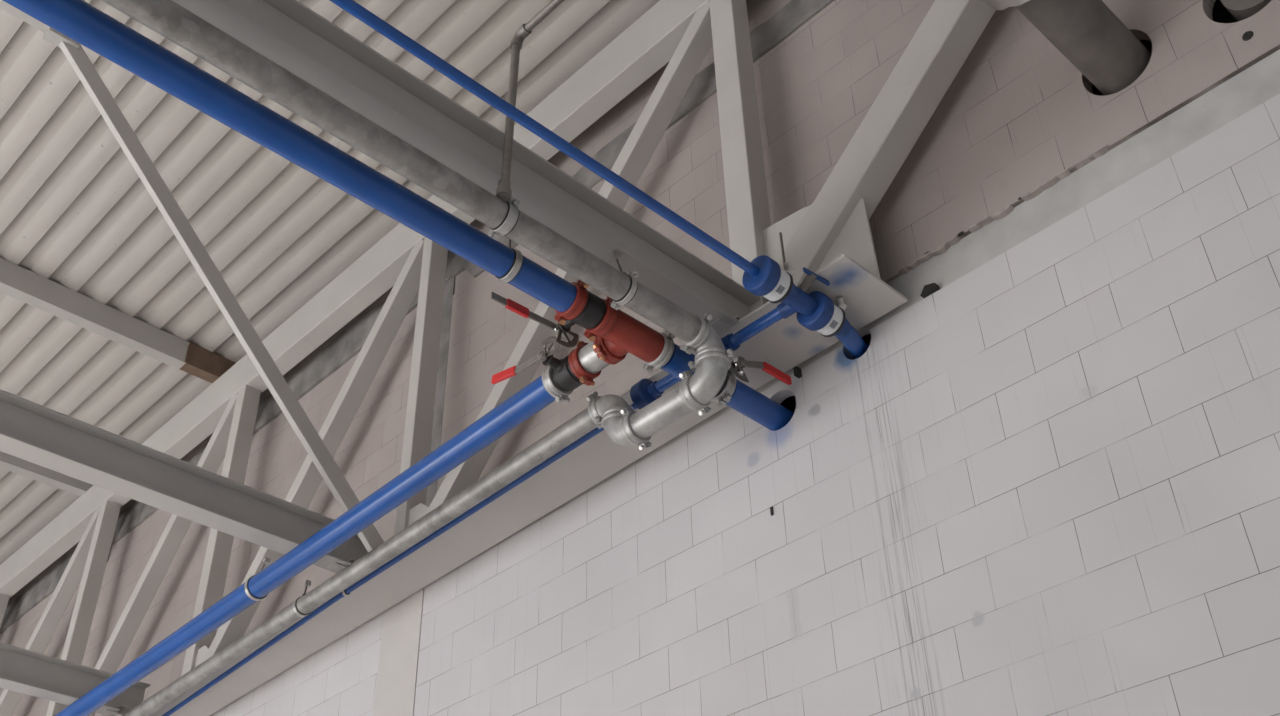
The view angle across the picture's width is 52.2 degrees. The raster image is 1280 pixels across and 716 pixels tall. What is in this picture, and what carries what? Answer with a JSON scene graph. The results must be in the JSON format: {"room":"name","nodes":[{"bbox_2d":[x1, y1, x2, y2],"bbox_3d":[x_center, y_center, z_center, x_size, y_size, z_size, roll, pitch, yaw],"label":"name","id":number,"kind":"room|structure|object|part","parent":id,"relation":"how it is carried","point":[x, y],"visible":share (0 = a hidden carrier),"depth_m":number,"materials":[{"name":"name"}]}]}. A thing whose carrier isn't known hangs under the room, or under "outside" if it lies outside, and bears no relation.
{"room":"industrial building interior","nodes":[
{"label":"industrial building interior","id":0,"kind":"room"},
{"bbox_2d":[2,0,576,311],"bbox_3d":[-3.429,-1.992,2.915,8.735,0.126,0.126,29,-47,-34],"label":"pipe","id":1,"kind":"object","parent":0,"point":[80,21],"visible":0.93,"depth_m":4.57,"materials":[{"name":"metal"}]},
{"bbox_2d":[495,239,522,282],"bbox_3d":[-0.523,-0.417,5.224,0.042,0.264,0.141,29,-47,-34],"label":"clamp","id":2,"kind":"object","parent":1,"relation":"attached to","point":[517,264],"visible":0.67,"depth_m":5.14,"materials":[{"name":"metal"}]},
{"bbox_2d":[54,375,554,715],"bbox_3d":[-3.539,2.215,8.483,0.128,0.176,9.350,29,-46,-34],"label":"pipe","id":3,"kind":"object","parent":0,"point":[533,397],"visible":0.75,"depth_m":6.79,"materials":[{"name":"metal"}]},
{"bbox_2d":[244,557,270,600],"bbox_3d":[-2.126,1.238,7.325,0.143,0.236,0.090,29,-47,-34],"label":"clamp","id":4,"kind":"object","parent":3,"relation":"attached to","point":[266,560],"visible":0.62,"depth_m":7.27,"materials":[{"name":"metal"}]},
{"bbox_2d":[0,0,659,564],"bbox_3d":[-10.103,-3.482,6.255,19.152,0.036,34.000,29,-47,-34],"label":"ceiling","id":5,"kind":"structure","parent":0,"point":[76,214],"depth_m":9.62,"materials":[{"name":"white metal"}]},
{"bbox_2d":[0,0,84,48],"bbox_3d":[-6.958,-4.113,4.923,10.200,0.690,0.130,29,-47,-34],"label":"roof beam","id":6,"kind":"structure","parent":5,"relation":"attached to","point":[52,36],"depth_m":7.50,"materials":[{"name":"metal"}]},
{"bbox_2d":[102,0,700,341],"bbox_3d":[-3.109,-1.980,2.964,9.262,0.114,0.114,29,-47,-34],"label":"pipe","id":7,"kind":"object","parent":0,"point":[172,21],"visible":1,"depth_m":4.64,"materials":[{"name":"grey metal"}]},
{"bbox_2d":[488,197,519,240],"bbox_3d":[-0.519,-0.533,4.989,0.054,0.157,0.160,29,-47,-34],"label":"clamp","id":8,"kind":"object","parent":7,"relation":"attached to","point":[511,218],"visible":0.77,"depth_m":4.95,"materials":[{"name":"metal"}]},
{"bbox_2d":[496,0,563,201],"bbox_3d":[-0.081,-1.272,4.878,0.082,0.980,1.323,29,-47,-34],"label":"pipe","id":9,"kind":"object","parent":7,"relation":"attached to","point":[503,192],"visible":0.98,"depth_m":5.30,"materials":[{"name":"metal"}]},
{"bbox_2d":[0,0,1279,715],"bbox_3d":[-4.424,4.154,9.840,0.080,8.550,31.000,29,-47,-34],"label":"wall","id":10,"kind":"structure","parent":0,"point":[1047,483],"depth_m":5.47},
{"bbox_2d":[373,588,423,715],"bbox_3d":[-1.346,3.534,6.331,0.056,5.199,0.400,29,-47,-34],"label":"trim","id":11,"kind":"structure","parent":10,"relation":"attached to","point":[401,630],"depth_m":7.64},
{"bbox_2d":[0,0,834,633],"bbox_3d":[-4.521,1.433,11.852,0.045,0.529,31.000,29,-47,-34],"label":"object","id":12,"kind":"structure","parent":10,"relation":"attached to","point":[766,36],"depth_m":9.87,"materials":[{"name":"metal"}]},
{"bbox_2d":[425,276,455,506],"bbox_3d":[-1.390,0.466,8.575,0.062,2.400,0.400,29,-47,-34],"label":"steel beam","id":13,"kind":"structure","parent":10,"relation":"attached to","point":[449,290],"depth_m":8.68,"materials":[{"name":"metal"}]},
{"bbox_2d":[0,0,995,715],"bbox_3d":[-3.466,1.464,10.034,0.439,3.204,26.500,29,-47,-34],"label":"truss","id":14,"kind":"object","parent":10,"relation":"attached to","point":[830,237],"visible":0.72,"depth_m":7.80,"materials":[{"name":"metal"}]},
{"bbox_3d":[-6.458,3.491,12.457,0.138,2.700,0.130,29,-47,-34],"label":"post","id":15,"kind":"part","parent":14,"relation":"part of","materials":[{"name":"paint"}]},
{"bbox_2d":[0,451,92,495],"bbox_3d":[-9.777,-1.305,8.961,12.950,0.214,0.120,29,-47,-34],"label":"steel beam","id":16,"kind":"structure","parent":14,"relation":"on","point":[14,464],"depth_m":12.17,"materials":[{"name":"metal"}]},
{"bbox_2d":[0,642,150,715],"bbox_3d":[-8.139,-0.084,5.768,12.698,0.246,0.155,29,-47,-34],"label":"steel beam","id":17,"kind":"structure","parent":14,"relation":"attached to","point":[24,671],"depth_m":8.98,"materials":[{"name":"metal"}]},
{"bbox_3d":[-4.783,2.400,11.093,0.138,2.663,0.130,29,-47,-34],"label":"post","id":18,"kind":"part","parent":14,"relation":"part of","materials":[{"name":"metal"}]},
{"bbox_2d":[0,258,235,382],"bbox_3d":[-8.055,-2.403,7.559,12.970,0.214,0.135,29,-47,-34],"label":"steel beam","id":19,"kind":"structure","parent":14,"relation":"on","point":[17,282],"depth_m":10.47,"materials":[{"name":"metal"}]},
{"bbox_2d":[0,389,368,572],"bbox_3d":[-6.169,-1.357,4.159,12.698,0.246,0.155,29,-47,-34],"label":"steel beam","id":20,"kind":"structure","parent":14,"relation":"attached to","point":[30,431],"depth_m":6.96,"materials":[{"name":"metal"}]},
{"bbox_3d":[-2.934,2.091,8.889,0.014,0.360,0.480,29,-47,-34],"label":"gusset plate","id":21,"kind":"part","parent":14,"relation":"part of","materials":[{"name":"paint"}]},
{"bbox_3d":[-3.114,1.313,9.735,0.138,2.627,0.130,29,-47,-34],"label":"post","id":22,"kind":"part","parent":14,"relation":"part of","materials":[{"name":"metal"}]},
{"bbox_2d":[59,41,383,551],"bbox_3d":[-2.416,-0.376,7.543,2.587,2.576,0.046,29,-47,-34],"label":"knee brace","id":23,"kind":"object","parent":14,"relation":"attached to","point":[216,285],"visible":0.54,"depth_m":7.52,"materials":[{"name":"paint"}]},
{"bbox_2d":[161,403,636,715],"bbox_3d":[-3.491,2.620,9.124,0.064,0.138,10.474,28,-46,-33],"label":"pipe","id":24,"kind":"object","parent":14,"relation":"attached to","point":[596,430],"visible":0.72,"depth_m":7.27,"materials":[{"name":"metal"}]},
{"bbox_2d":[342,589,350,595],"bbox_3d":[-1.707,1.359,7.594,0.048,0.048,0.032,29,-47,-34],"label":"clamp","id":25,"kind":"object","parent":24,"relation":"attached to","point":[344,593],"visible":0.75,"depth_m":7.58,"materials":[{"name":"metal"}]},
{"bbox_3d":[-1.207,0.951,7.494,0.014,0.360,0.480,29,-47,-34],"label":"gusset plate","id":26,"kind":"part","parent":14,"relation":"part of","materials":[{"name":"paint"}]},
{"bbox_3d":[-1.387,0.188,8.329,0.138,2.590,0.105,29,-47,-34],"label":"post","id":27,"kind":"part","parent":14,"relation":"part of","materials":[{"name":"metal"}]},
{"bbox_2d":[172,0,760,334],"bbox_3d":[-4.071,-2.705,2.438,12.698,0.246,0.155,29,-47,-34],"label":"steel beam","id":28,"kind":"structure","parent":14,"relation":"attached to","point":[290,34],"depth_m":5.06,"materials":[{"name":"metal"}]},
{"bbox_2d":[609,250,637,309],"bbox_3d":[-0.084,-0.327,5.358,0.089,0.250,0.160,29,-47,-34],"label":"clamp","id":29,"kind":"object","parent":28,"relation":"hanging from","point":[614,255],"visible":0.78,"depth_m":5.32,"materials":[{"name":"metal"}]},
{"bbox_3d":[-0.084,-0.381,5.401,0.068,0.113,0.017,29,-47,-34],"label":"threaded rod","id":30,"kind":"part","parent":29,"relation":"part of","materials":[{"name":"metal"}]},
{"bbox_3d":[0.531,-1.058,6.767,0.138,2.554,0.165,29,-47,-34],"label":"post","id":31,"kind":"part","parent":14,"relation":"part of","materials":[{"name":"metal"}]},
{"bbox_3d":[0.814,-0.477,5.992,0.014,0.685,0.605,29,-47,-34],"label":"gusset plate","id":32,"kind":"part","parent":14,"relation":"part of","materials":[{"name":"paint"}]},
{"bbox_2d":[796,291,850,336],"bbox_3d":[0.810,-0.174,5.657,0.225,0.173,0.167,29,-47,-34],"label":"valve","id":33,"kind":"object","parent":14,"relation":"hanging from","point":[829,319],"visible":0.92,"depth_m":5.59,"materials":[{"name":"blue paint"}]},
{"bbox_2d":[777,267,829,318],"bbox_3d":[0.700,-0.266,5.571,0.164,0.143,0.230,29,-47,-34],"label":"valve","id":34,"kind":"object","parent":33,"relation":"attached to","point":[803,303],"depth_m":5.54,"materials":[{"name":"blue paint"}]},
{"bbox_2d":[654,307,781,392],"bbox_3d":[0.339,-0.026,5.830,0.054,0.054,0.819,29,-47,-34],"label":"pipe","id":35,"kind":"object","parent":34,"relation":"attached to","point":[773,316],"visible":0.54,"depth_m":5.70,"materials":[{"name":"metal"}]},
{"bbox_2d":[630,378,663,409],"bbox_3d":[0.043,0.164,6.073,0.148,0.148,0.125,29,-47,-34],"label":"flange","id":36,"kind":"object","parent":35,"relation":"attached to","point":[642,393],"visible":0.65,"depth_m":6.03,"materials":[{"name":"blue paint"}]},
{"bbox_2d":[721,333,739,350],"bbox_3d":[0.394,-0.063,5.785,0.139,0.139,0.050,29,-47,-34],"label":"coupling","id":37,"kind":"object","parent":35,"relation":"attached to","point":[725,340],"visible":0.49,"depth_m":5.75,"materials":[{"name":"blue paint"}]},
{"bbox_2d":[742,255,797,302],"bbox_3d":[0.561,-0.313,5.463,0.225,0.173,0.167,29,-47,-34],"label":"valve","id":38,"kind":"object","parent":35,"relation":"attached to","point":[776,285],"visible":0.98,"depth_m":5.40,"materials":[{"name":"blue paint"}]},
{"bbox_2d":[330,0,759,276],"bbox_3d":[-2.849,-2.214,2.796,9.260,0.043,0.043,29,-47,-34],"label":"pipe","id":39,"kind":"object","parent":38,"relation":"attached to","point":[352,7],"visible":1,"depth_m":4.71,"materials":[{"name":"metal"}]},
{"bbox_2d":[779,232,785,269],"bbox_3d":[0.617,-0.429,5.611,0.012,0.290,0.016,29,-47,-34],"label":"rod","id":40,"kind":"object","parent":38,"relation":"attached to","point":[780,233],"visible":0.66,"depth_m":5.64,"materials":[{"name":"metal"}]},
{"bbox_3d":[0.734,-0.311,5.560,0.142,0.086,0.097,17,-41,-24],"label":"valve handle","id":41,"kind":"part","parent":34,"relation":"part of","materials":[{"name":"blue metal"}]},
{"bbox_3d":[0.749,-0.346,5.552,0.143,0.040,0.019,22,-43,-29],"label":"plate","id":42,"kind":"part","parent":34,"relation":"part of","materials":[{"name":"blue paint"}]},
{"bbox_2d":[834,318,850,336],"bbox_3d":[0.863,-0.140,5.697,0.075,0.120,0.120,29,-47,-34],"label":"outlet","id":43,"kind":"object","parent":33,"relation":"attached to","point":[842,329],"depth_m":5.65,"materials":[{"name":"blue paint"}]},
{"bbox_2d":[726,379,793,430],"bbox_3d":[0.692,0.310,6.136,0.835,0.126,0.126,29,-47,-34],"label":"pipe","id":44,"kind":"object","parent":10,"relation":"attached to","point":[745,400],"visible":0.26,"depth_m":5.96,"materials":[{"name":"metal"}]},
{"bbox_2d":[712,373,735,406],"bbox_3d":[0.362,0.126,5.878,0.055,0.211,0.152,29,-47,-34],"label":"coupling","id":45,"kind":"object","parent":44,"relation":"attached to","point":[725,396],"visible":0.48,"depth_m":5.82,"materials":[{"name":"metal"}]},
{"bbox_2d":[714,356,791,397],"bbox_3d":[0.460,0.122,5.895,0.454,0.189,0.262,29,-47,-34],"label":"valve","id":46,"kind":"object","parent":45,"relation":"attached to","point":[741,364],"visible":0.48,"depth_m":5.80,"materials":[{"name":"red metal"}]},
{"bbox_2d":[661,343,694,379],"bbox_3d":[0.214,0.043,5.763,0.290,0.126,0.126,29,-47,-34],"label":"pipe","id":47,"kind":"object","parent":46,"relation":"attached to","point":[677,364],"visible":0.33,"depth_m":5.66,"materials":[{"name":"metal"}]},
{"bbox_2d":[641,329,674,373],"bbox_3d":[0.079,-0.033,5.656,0.052,0.178,0.204,29,-47,-34],"label":"coupling","id":48,"kind":"object","parent":47,"relation":"attached to","point":[664,357],"visible":0.65,"depth_m":5.61,"materials":[{"name":"metal"}]},
{"bbox_2d":[601,309,664,361],"bbox_3d":[-0.064,-0.090,5.575,0.290,0.138,0.192,29,-47,-34],"label":"pipe tee","id":49,"kind":"object","parent":48,"relation":"attached to","point":[627,334],"visible":0.77,"depth_m":5.52,"materials":[{"name":"red paint"}]},
{"bbox_2d":[583,296,616,341],"bbox_3d":[-0.164,-0.168,5.466,0.052,0.178,0.204,29,-47,-34],"label":"coupling","id":50,"kind":"object","parent":49,"relation":"attached to","point":[608,321],"visible":0.6,"depth_m":5.42,"materials":[{"name":"red paint"}]},
{"bbox_2d":[491,291,605,348],"bbox_3d":[-0.357,-0.213,5.373,0.458,0.174,0.263,29,-47,-34],"label":"valve","id":51,"kind":"object","parent":50,"relation":"attached to","point":[592,315],"visible":0.74,"depth_m":5.39,"materials":[{"name":"black metal"}]},
{"bbox_3d":[-0.462,-0.187,5.424,0.385,0.046,0.037,29,-47,-34],"label":"handle","id":52,"kind":"part","parent":51,"relation":"part of","materials":[{"name":"metal"}]},
{"bbox_3d":[-0.305,-0.078,5.501,0.131,0.109,0.008,29,-47,-34],"label":"notch plate","id":53,"kind":"part","parent":51,"relation":"part of","materials":[{"name":"metal"}]},
{"bbox_2d":[554,279,588,324],"bbox_3d":[-0.281,-0.234,5.374,0.052,0.178,0.204,29,-47,-34],"label":"coupling","id":54,"kind":"object","parent":51,"relation":"attached to","point":[580,301],"visible":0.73,"depth_m":5.33,"materials":[{"name":"red paint"}]},
{"bbox_2d":[593,336,626,364],"bbox_3d":[-0.128,-0.051,5.627,0.195,0.191,0.052,29,-47,-34],"label":"coupling","id":55,"kind":"object","parent":49,"relation":"attached to","point":[603,353],"visible":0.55,"depth_m":5.56,"materials":[{"name":"red paint"}]},
{"bbox_2d":[578,341,609,373],"bbox_3d":[-0.174,-0.019,5.665,0.127,0.127,0.180,29,-47,-34],"label":"pipe nipple","id":56,"kind":"object","parent":55,"relation":"attached to","point":[588,359],"visible":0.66,"depth_m":5.63,"materials":[{"name":"silver metal"}]},
{"bbox_2d":[568,341,601,385],"bbox_3d":[-0.240,0.023,5.720,0.158,0.216,0.052,29,-47,-34],"label":"coupling","id":57,"kind":"object","parent":56,"relation":"attached to","point":[585,377],"visible":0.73,"depth_m":5.67,"materials":[{"name":"red paint"}]},
{"bbox_2d":[491,336,581,390],"bbox_3d":[-0.433,0.081,5.818,0.263,0.176,0.452,29,-47,-34],"label":"valve","id":58,"kind":"object","parent":57,"relation":"attached to","point":[563,377],"visible":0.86,"depth_m":5.71,"materials":[{"name":"black metal"}]},
{"bbox_3d":[-0.540,0.041,5.783,0.037,0.095,0.380,29,-47,-34],"label":"handle","id":59,"kind":"part","parent":58,"relation":"part of","materials":[{"name":"metal"}]},
{"bbox_3d":[-0.389,-0.053,5.685,0.010,0.122,0.119,29,-47,-34],"label":"notch plate","id":60,"kind":"part","parent":58,"relation":"part of","materials":[{"name":"metal"}]},
{"bbox_2d":[542,365,572,402],"bbox_3d":[-0.365,0.103,5.821,0.156,0.216,0.052,29,-47,-34],"label":"coupling","id":61,"kind":"object","parent":58,"relation":"attached to","point":[560,396],"visible":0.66,"depth_m":5.77,"materials":[{"name":"metal"}]},
{"bbox_3d":[0.420,0.048,5.726,0.147,0.108,0.016,29,-47,-34],"label":"notch plate","id":62,"kind":"part","parent":46,"relation":"part of","materials":[{"name":"metal"}]},
{"bbox_3d":[0.562,0.057,5.873,0.384,0.108,0.039,29,-47,-34],"label":"handle","id":63,"kind":"part","parent":46,"relation":"part of","materials":[{"name":"metal"}]},
{"bbox_2d":[793,366,801,377],"bbox_3d":[0.737,0.068,6.083,0.045,0.045,0.020,29,-47,-34],"label":"wall anchor","id":64,"kind":"object","parent":10,"relation":"attached to","point":[797,371],"visible":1,"depth_m":6.07,"materials":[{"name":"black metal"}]},
{"bbox_2d":[836,324,869,357],"bbox_3d":[1.060,0.002,5.940,0.128,0.139,0.681,-27,-44,29],"label":"pipe","id":65,"kind":"object","parent":10,"relation":"attached to","point":[853,342],"visible":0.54,"depth_m":5.77,"materials":[{"name":"metal"}]},
{"bbox_2d":[445,49,1279,574],"bbox_3d":[-4.438,3.340,10.460,0.058,0.203,31.000,29,-47,-34],"label":"trim","id":66,"kind":"structure","parent":10,"relation":"attached to","point":[1259,83],"depth_m":5.31,"materials":[{"name":"white metal"}]},
{"bbox_2d":[920,283,939,297],"bbox_3d":[1.260,-0.297,5.686,0.038,0.040,0.080,29,-47,-34],"label":"hole","id":67,"kind":"object","parent":10,"relation":"on","point":[929,289],"visible":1,"depth_m":5.67,"materials":[{"name":"black metal"}]},
{"bbox_2d":[924,197,1021,254],"bbox_3d":[1.432,-0.563,5.648,0.006,0.022,0.509,29,-47,-34],"label":"trim","id":68,"kind":"structure","parent":10,"relation":"attached to","point":[961,233],"depth_m":5.67,"materials":[{"name":"black metal"}]},
{"bbox_2d":[898,144,1108,273],"bbox_3d":[1.532,-0.612,5.562,0.039,0.022,1.048,29,-47,-34],"label":"trim","id":69,"kind":"structure","parent":10,"relation":"attached to","point":[1008,209],"depth_m":5.55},
{"bbox_2d":[1015,0,1151,95],"bbox_3d":[1.174,-1.671,4.793,3.350,0.243,0.243,29,-47,-34],"label":"pipe","id":70,"kind":"object","parent":10,"relation":"attached to","point":[1087,33],"visible":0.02,"depth_m":5.20,"materials":[{"name":"metal"}]},
{"bbox_2d":[1221,0,1270,21],"bbox_3d":[2.589,-1.366,5.284,0.530,0.244,0.244,29,-47,-34],"label":"pipe","id":71,"kind":"object","parent":10,"relation":"attached to","point":[1240,10],"visible":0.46,"depth_m":5.12,"materials":[{"name":"plastic"}]},
{"bbox_2d":[1242,31,1253,40],"bbox_3d":[2.327,-1.226,4.994,0.030,0.055,0.054,29,-47,-34],"label":"hole","id":72,"kind":"object","parent":10,"relation":"attached to","point":[1248,35],"visible":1,"depth_m":4.98,"materials":[{"name":"black metal"}]},
{"bbox_2d":[689,357,727,403],"bbox_3d":[0.295,0.091,5.536,0.130,0.179,0.179,29,-47,-34],"label":"pipe elbow","id":73,"kind":"object","parent":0,"point":[710,374],"visible":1,"depth_m":5.50,"materials":[{"name":"grey metal"}]},
{"bbox_2d":[630,386,693,438],"bbox_3d":[0.109,0.230,5.675,0.124,0.124,0.399,29,-47,-34],"label":"pipe","id":74,"kind":"object","parent":73,"relation":"attached to","point":[670,407],"visible":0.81,"depth_m":5.64,"materials":[{"name":"silver metal"}]},
{"bbox_2d":[620,406,651,450],"bbox_3d":[-0.017,0.311,5.780,0.178,0.204,0.050,29,-47,-34],"label":"coupling","id":75,"kind":"object","parent":74,"relation":"attached to","point":[630,436],"visible":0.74,"depth_m":5.73,"materials":[{"name":"metal"}]},
{"bbox_2d":[604,416,632,445],"bbox_3d":[-0.079,0.331,5.843,0.130,0.179,0.179,29,-47,-34],"label":"pipe elbow","id":76,"kind":"object","parent":75,"relation":"attached to","point":[612,425],"visible":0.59,"depth_m":5.80,"materials":[{"name":"grey metal"}]},
{"bbox_2d":[595,406,626,428],"bbox_3d":[-0.098,0.280,5.903,0.206,0.050,0.154,-7,-37,7],"label":"coupling","id":77,"kind":"object","parent":76,"relation":"attached to","point":[608,413],"visible":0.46,"depth_m":5.86,"materials":[{"name":"metal"}]},
{"bbox_2d":[596,394,629,416],"bbox_3d":[-0.115,0.226,5.963,0.128,0.172,0.172,29,-47,-34],"label":"pipe elbow","id":78,"kind":"object","parent":77,"relation":"attached to","point":[604,402],"visible":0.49,"depth_m":5.92,"materials":[{"name":"grey metal"}]},
{"bbox_2d":[586,391,600,424],"bbox_3d":[-0.174,0.247,6.026,0.189,0.179,0.050,29,-47,-34],"label":"coupling","id":79,"kind":"object","parent":78,"relation":"attached to","point":[592,398],"visible":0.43,"depth_m":5.98,"materials":[{"name":"metal"}]},
{"bbox_2d":[122,408,596,715],"bbox_3d":[-3.270,2.322,8.632,0.100,0.158,9.132,28,-46,-34],"label":"pipe","id":80,"kind":"object","parent":79,"relation":"attached to","point":[581,424],"visible":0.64,"depth_m":6.97,"materials":[{"name":"silver metal"}]},
{"bbox_2d":[292,580,310,616],"bbox_3d":[-1.937,1.387,7.536,0.115,0.213,0.051,29,-47,-34],"label":"clamp","id":81,"kind":"object","parent":80,"relation":"attached to","point":[307,583],"visible":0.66,"depth_m":7.48,"materials":[{"name":"metal"}]},
{"bbox_2d":[679,370,710,415],"bbox_3d":[0.235,0.149,5.572,0.178,0.204,0.050,29,-47,-34],"label":"coupling","id":82,"kind":"object","parent":74,"relation":"attached to","point":[687,397],"visible":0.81,"depth_m":5.53,"materials":[{"name":"metal"}]},
{"bbox_2d":[688,346,737,372],"bbox_3d":[0.309,0.015,5.572,0.154,0.050,0.216,29,-47,-34],"label":"coupling","id":83,"kind":"object","parent":73,"relation":"attached to","point":[729,355],"visible":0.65,"depth_m":5.52,"materials":[{"name":"metal"}]},
{"bbox_2d":[693,326,724,352],"bbox_3d":[0.290,-0.061,5.607,0.174,0.174,0.124,29,-47,-34],"label":"pipe elbow","id":84,"kind":"object","parent":83,"relation":"attached to","point":[714,339],"visible":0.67,"depth_m":5.55,"materials":[{"name":"grey metal"}]},
{"bbox_2d":[680,310,711,354],"bbox_3d":[0.238,-0.110,5.579,0.050,0.179,0.189,29,-47,-34],"label":"coupling","id":85,"kind":"object","parent":84,"relation":"attached to","point":[701,338],"visible":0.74,"depth_m":5.54,"materials":[{"name":"metal"}]},
{"bbox_2d":[981,0,1029,9],"bbox_3d":[0.750,-1.904,4.481,2.011,0.399,0.400,29,-47,-34],"label":"insulation","id":86,"kind":"object","parent":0,"point":[995,4],"visible":1,"depth_m":4.98,"materials":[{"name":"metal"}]},
{"bbox_2d":[780,0,1236,411],"bbox_3d":[-4.186,4.287,10.026,0.580,8.550,31.000,29,-47,-34],"label":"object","id":87,"kind":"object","parent":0,"point":[1220,14],"depth_m":6.11,"materials":[{"name":"concrete"}]}
]}

